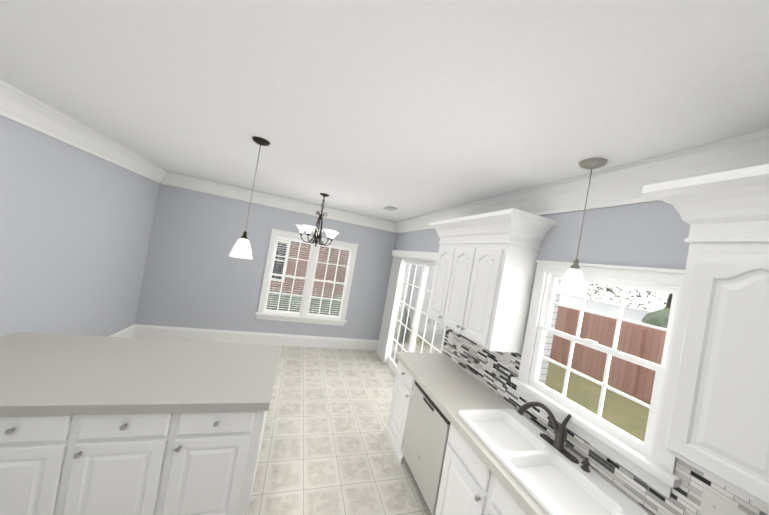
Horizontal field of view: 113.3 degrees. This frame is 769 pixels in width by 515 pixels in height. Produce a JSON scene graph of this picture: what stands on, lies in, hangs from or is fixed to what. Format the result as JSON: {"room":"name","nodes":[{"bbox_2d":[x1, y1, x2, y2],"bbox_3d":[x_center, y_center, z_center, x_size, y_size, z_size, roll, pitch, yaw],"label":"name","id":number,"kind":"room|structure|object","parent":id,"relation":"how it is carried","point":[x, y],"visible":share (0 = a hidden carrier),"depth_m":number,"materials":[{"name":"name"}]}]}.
{"room":"kitchen","nodes":[
{"label":"kitchen","id":0,"kind":"room"},
{"bbox_2d":[0,115,159,336],"bbox_3d":[-3.070,0.064,1.428,0.150,2.740,5.880,10,0,-18],"label":"wall","id":1,"kind":"structure","parent":0,"point":[75,227],"depth_m":2.68,"materials":[{"name":"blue paint"}]},
{"bbox_2d":[0,79,167,184],"bbox_3d":[-2.714,-1.161,1.480,0.147,0.202,5.580,10,0,-18],"label":"crown molding","id":2,"kind":"structure","parent":1,"relation":"attached to","point":[16,105],"depth_m":2.41,"materials":[{"name":"white paint"}]},
{"bbox_2d":[108,324,134,337],"bbox_3d":[-3.206,1.321,1.447,0.017,0.215,5.580,10,0,-18],"label":"baseboard","id":3,"kind":"structure","parent":1,"relation":"attached to","point":[128,332],"depth_m":3.90,"materials":[{"name":"white paint"}]},
{"bbox_2d":[135,183,397,339],"bbox_3d":[-1.907,0.282,4.825,4.200,2.740,0.150,10,0,-18],"label":"wall","id":4,"kind":"structure","parent":0,"point":[195,275],"depth_m":4.46,"materials":[{"name":"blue paint"}]},
{"bbox_2d":[133,324,377,350],"bbox_3d":[-2.081,1.533,4.741,4.170,0.215,0.022,10,0,-18],"label":"baseboard","id":5,"kind":"structure","parent":4,"relation":"attached to","point":[174,333],"depth_m":4.60,"materials":[{"name":"white paint"}]},
{"bbox_2d":[168,171,395,230],"bbox_3d":[-1.646,-0.960,4.690,3.900,0.202,0.147,10,0,-18],"label":"crown molding","id":6,"kind":"structure","parent":4,"relation":"attached to","point":[174,179],"depth_m":4.56,"materials":[{"name":"white paint"}]},
{"bbox_2d":[255,228,358,325],"bbox_3d":[-1.457,0.426,4.940,1.676,1.680,0.211,10,0,-18],"label":"window","id":7,"kind":"structure","parent":4,"relation":"in","point":[271,273],"depth_m":4.89,"materials":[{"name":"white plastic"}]},
{"bbox_2d":[264,236,351,317],"bbox_3d":[-1.452,0.418,4.931,1.426,1.420,0.050,10,0,-18],"label":"window blinds","id":8,"kind":"object","parent":7,"relation":"attached to","point":[301,241],"visible":1,"depth_m":4.88,"materials":[{"name":"white plastic"}]},
{"bbox_2d":[141,338,431,514],"bbox_3d":[-1.300,1.788,2.083,4.435,0.050,5.880,10,0,-18],"label":"floor","id":9,"kind":"structure","parent":0,"point":[327,448],"depth_m":2.57,"materials":[{"name":"tile"}]},
{"bbox_2d":[0,412,263,514],"bbox_3d":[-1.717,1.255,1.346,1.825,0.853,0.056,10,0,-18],"label":"kitchen island","id":10,"kind":"object","parent":9,"relation":"on","point":[95,425],"depth_m":1.44,"materials":[{"name":"white paint"}]},
{"bbox_2d":[0,332,281,415],"bbox_3d":[-1.783,0.777,1.782,1.915,0.056,0.960,10,0,-18],"label":"island countertop","id":11,"kind":"structure","parent":10,"relation":"on","point":[42,374],"depth_m":1.66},
{"bbox_2d":[386,355,413,462],"bbox_3d":[0.440,1.623,2.791,0.616,0.875,0.477,10,0,-18],"label":"base cabinet","id":12,"kind":"object","parent":9,"relation":"on","point":[404,379],"depth_m":2.66,"materials":[{"name":"white paint"}]},
{"bbox_2d":[400,375,445,509],"bbox_3d":[0.598,1.657,2.271,0.595,0.858,0.600,10,0,-18],"label":"dishwasher","id":13,"kind":"object","parent":9,"relation":"on","point":[426,421],"depth_m":2.15,"materials":[{"name":"white paint"}]},
{"bbox_2d":[430,411,537,514],"bbox_3d":[0.838,1.686,1.549,0.616,0.875,0.914,10,0,-18],"label":"base cabinet","id":14,"kind":"object","parent":9,"relation":"on","point":[467,482],"depth_m":1.62,"materials":[{"name":"white paint"}]},
{"bbox_2d":[398,352,545,514],"bbox_3d":[0.869,1.226,1.497,0.741,0.039,3.187,10,0,-18],"label":"countertop","id":15,"kind":"structure","parent":14,"relation":"on","point":[452,388],"depth_m":2.24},
{"bbox_2d":[447,333,454,345],"bbox_3d":[0.790,0.974,3.023,0.015,0.118,0.118,10,0,-18],"label":"outlet","id":16,"kind":"object","parent":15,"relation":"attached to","point":[451,337],"visible":1,"depth_m":3.02,"materials":[{"name":"white plastic"}]},
{"bbox_2d":[454,407,649,514],"bbox_3d":[0.903,1.287,1.551,0.548,0.190,0.859,10,0,-18],"label":"sink","id":17,"kind":"object","parent":15,"relation":"in","point":[558,486],"depth_m":1.46,"materials":[{"name":"white ceramic"}]},
{"bbox_2d":[514,395,593,470],"bbox_3d":[1.066,1.096,1.605,0.228,0.243,0.365,10,0,-18],"label":"faucet","id":18,"kind":"object","parent":15,"relation":"on","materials":[{"name":"black metal"}]},
{"bbox_2d":[699,487,747,514],"bbox_3d":[1.418,1.077,1.064,0.015,0.118,0.118,10,0,-18],"label":"outlet","id":19,"kind":"object","parent":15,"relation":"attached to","point":[712,503],"visible":1,"depth_m":1.08,"materials":[{"name":"white plastic"}]},
{"bbox_2d":[446,355,509,406],"bbox_3d":[1.086,1.266,1.920,0.060,0.039,2.519,10,0,-18],"label":"countertop","id":20,"kind":"structure","parent":14,"relation":"on","point":[499,397],"depth_m":2.41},
{"bbox_2d":[0,0,768,221],"bbox_3d":[-0.825,-0.961,2.097,4.435,0.050,5.880,10,0,-18],"label":"ceiling","id":21,"kind":"structure","parent":0,"point":[407,108],"depth_m":1.18,"materials":[{"name":"paint"}]},
{"bbox_2d":[229,136,269,259],"bbox_3d":[-1.104,-0.484,2.095,0.179,0.985,0.179,10,0,-18],"label":"pendant light","id":22,"kind":"object","parent":21,"relation":"hanging from","point":[241,248],"visible":1,"depth_m":2.06,"materials":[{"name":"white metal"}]},
{"bbox_2d":[296,193,338,246],"bbox_3d":[-0.965,-0.548,3.776,0.654,0.795,0.637,10,0,-18],"label":"chandelier","id":23,"kind":"object","parent":21,"relation":"hanging from","point":[331,234],"visible":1,"depth_m":3.72,"materials":[{"name":"brown metal"}]},
{"bbox_2d":[382,206,398,210],"bbox_3d":[0.088,-0.760,3.947,0.170,0.014,0.310,10,0,-18],"label":"ceiling vent","id":24,"kind":"object","parent":21,"relation":"in","point":[389,208],"visible":1,"depth_m":3.91,"materials":[{"name":"white metal"}]},
{"bbox_2d":[555,158,607,298],"bbox_3d":[1.195,-0.171,1.534,0.159,0.824,0.159,10,0,-18],"label":"light","id":25,"kind":"object","parent":21,"relation":"hanging from","point":[572,284],"visible":1,"depth_m":1.50,"materials":[{"name":"white glass"}]},
{"bbox_2d":[395,201,689,381],"bbox_3d":[0.975,0.769,2.762,0.085,2.740,5.880,10,0,-18],"label":"wall","id":26,"kind":"structure","parent":0,"point":[655,234],"depth_m":1.61,"materials":[{"name":"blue paint"}]},
{"bbox_2d":[387,258,445,374],"bbox_3d":[0.495,1.043,4.052,0.091,2.046,1.816,10,0,-18],"label":"glass door","id":27,"kind":"structure","parent":26,"relation":"in","point":[417,328],"depth_m":4.11,"materials":[{"name":"white glass"}]},
{"bbox_2d":[377,250,437,362],"bbox_3d":[0.376,0.956,4.178,0.094,2.133,2.280,10,0,-18],"label":"door frame","id":28,"kind":"structure","parent":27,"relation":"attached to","point":[399,256],"depth_m":4.79,"materials":[{"name":"white wood"}]},
{"bbox_2d":[486,357,493,372],"bbox_3d":[0.996,1.014,2.389,0.008,0.118,0.072,10,0,-18],"label":"duplex electrical outlet","id":29,"kind":"object","parent":26,"relation":"attached to","point":[490,363],"visible":1,"depth_m":2.38,"materials":[{"name":"white plastic"}]},
{"bbox_2d":[428,208,557,352],"bbox_3d":[0.861,0.189,2.539,0.451,1.103,1.301,10,0,-18],"label":"upper cabinet","id":30,"kind":"object","parent":26,"relation":"attached to","point":[484,275],"visible":1,"depth_m":2.11,"materials":[{"name":"white paint"}]},
{"bbox_2d":[392,129,768,232],"bbox_3d":[1.082,-0.499,2.733,0.147,0.202,5.580,10,0,-18],"label":"crown molding","id":31,"kind":"structure","parent":26,"relation":"attached to","point":[621,185],"depth_m":1.57,"materials":[{"name":"white paint"}]},
{"bbox_2d":[510,260,684,498],"bbox_3d":[1.335,0.592,1.654,0.146,1.100,0.966,10,0,-18],"label":"window","id":32,"kind":"structure","parent":26,"relation":"in","point":[544,328],"depth_m":1.55,"materials":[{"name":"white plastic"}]},
{"bbox_2d":[642,164,768,509],"bbox_3d":[1.483,0.286,0.603,0.451,1.103,1.278,10,0,-18],"label":"upper cabinet","id":33,"kind":"object","parent":26,"relation":"attached to","point":[714,421],"visible":1,"depth_m":0.93,"materials":[{"name":"white paint"}]},
{"label":"outside","id":34,"kind":"structure","parent":0,"visible":0},
{"bbox_2d":[545,358,649,441],"bbox_3d":[3.626,3.261,9.449,70.000,0.200,75.000,10,0,-18],"label":"ground","id":35,"kind":"structure","parent":34,"point":[618,416],"depth_m":6.04,"materials":[{"name":"green plant"}]},
{"bbox_2d":[266,289,341,315],"bbox_3d":[-2.269,1.459,6.022,6.299,1.469,1.102,10,0,-18],"label":"hedge","id":36,"kind":"object","parent":35,"relation":"on","point":[285,299],"depth_m":5.88,"materials":[{"name":"green plant"}]},
{"bbox_2d":[270,239,349,297],"bbox_3d":[-7.009,-1.168,13.541,11.970,4.950,9.970,10,0,4],"label":"brick house","id":37,"kind":"structure","parent":35,"relation":"on","point":[300,272],"depth_m":8.72,"materials":[{"name":"red brick"}]},
{"bbox_2d":[538,279,561,384],"bbox_3d":[1.007,0.716,7.165,2.650,3.900,8.500,10,0,-18],"label":"wall","id":38,"kind":"structure","parent":35,"relation":"on","point":[546,353],"depth_m":4.65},
{"bbox_2d":[559,295,650,323],"bbox_3d":[7.742,2.732,9.062,2.300,2.240,3.800,10,0,-18],"label":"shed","id":39,"kind":"object","parent":35,"relation":"on","point":[632,314],"depth_m":8.53,"materials":[{"name":"white"}]},
{"bbox_2d":[550,306,665,402],"bbox_3d":[7.021,2.783,5.783,0.140,1.860,26.100,10,0,-18],"label":"fence","id":40,"kind":"object","parent":35,"relation":"on","point":[653,349],"depth_m":7.25,"materials":[{"name":"brown wood"}]},
{"bbox_2d":[586,283,672,327],"bbox_3d":[9.180,-5.483,8.230,27.453,18.989,26.182,10,0,-18],"label":"trees","id":41,"kind":"object","parent":35,"relation":"on","point":[655,316],"depth_m":8.37,"materials":[{"name":"green plant"}]}
]}

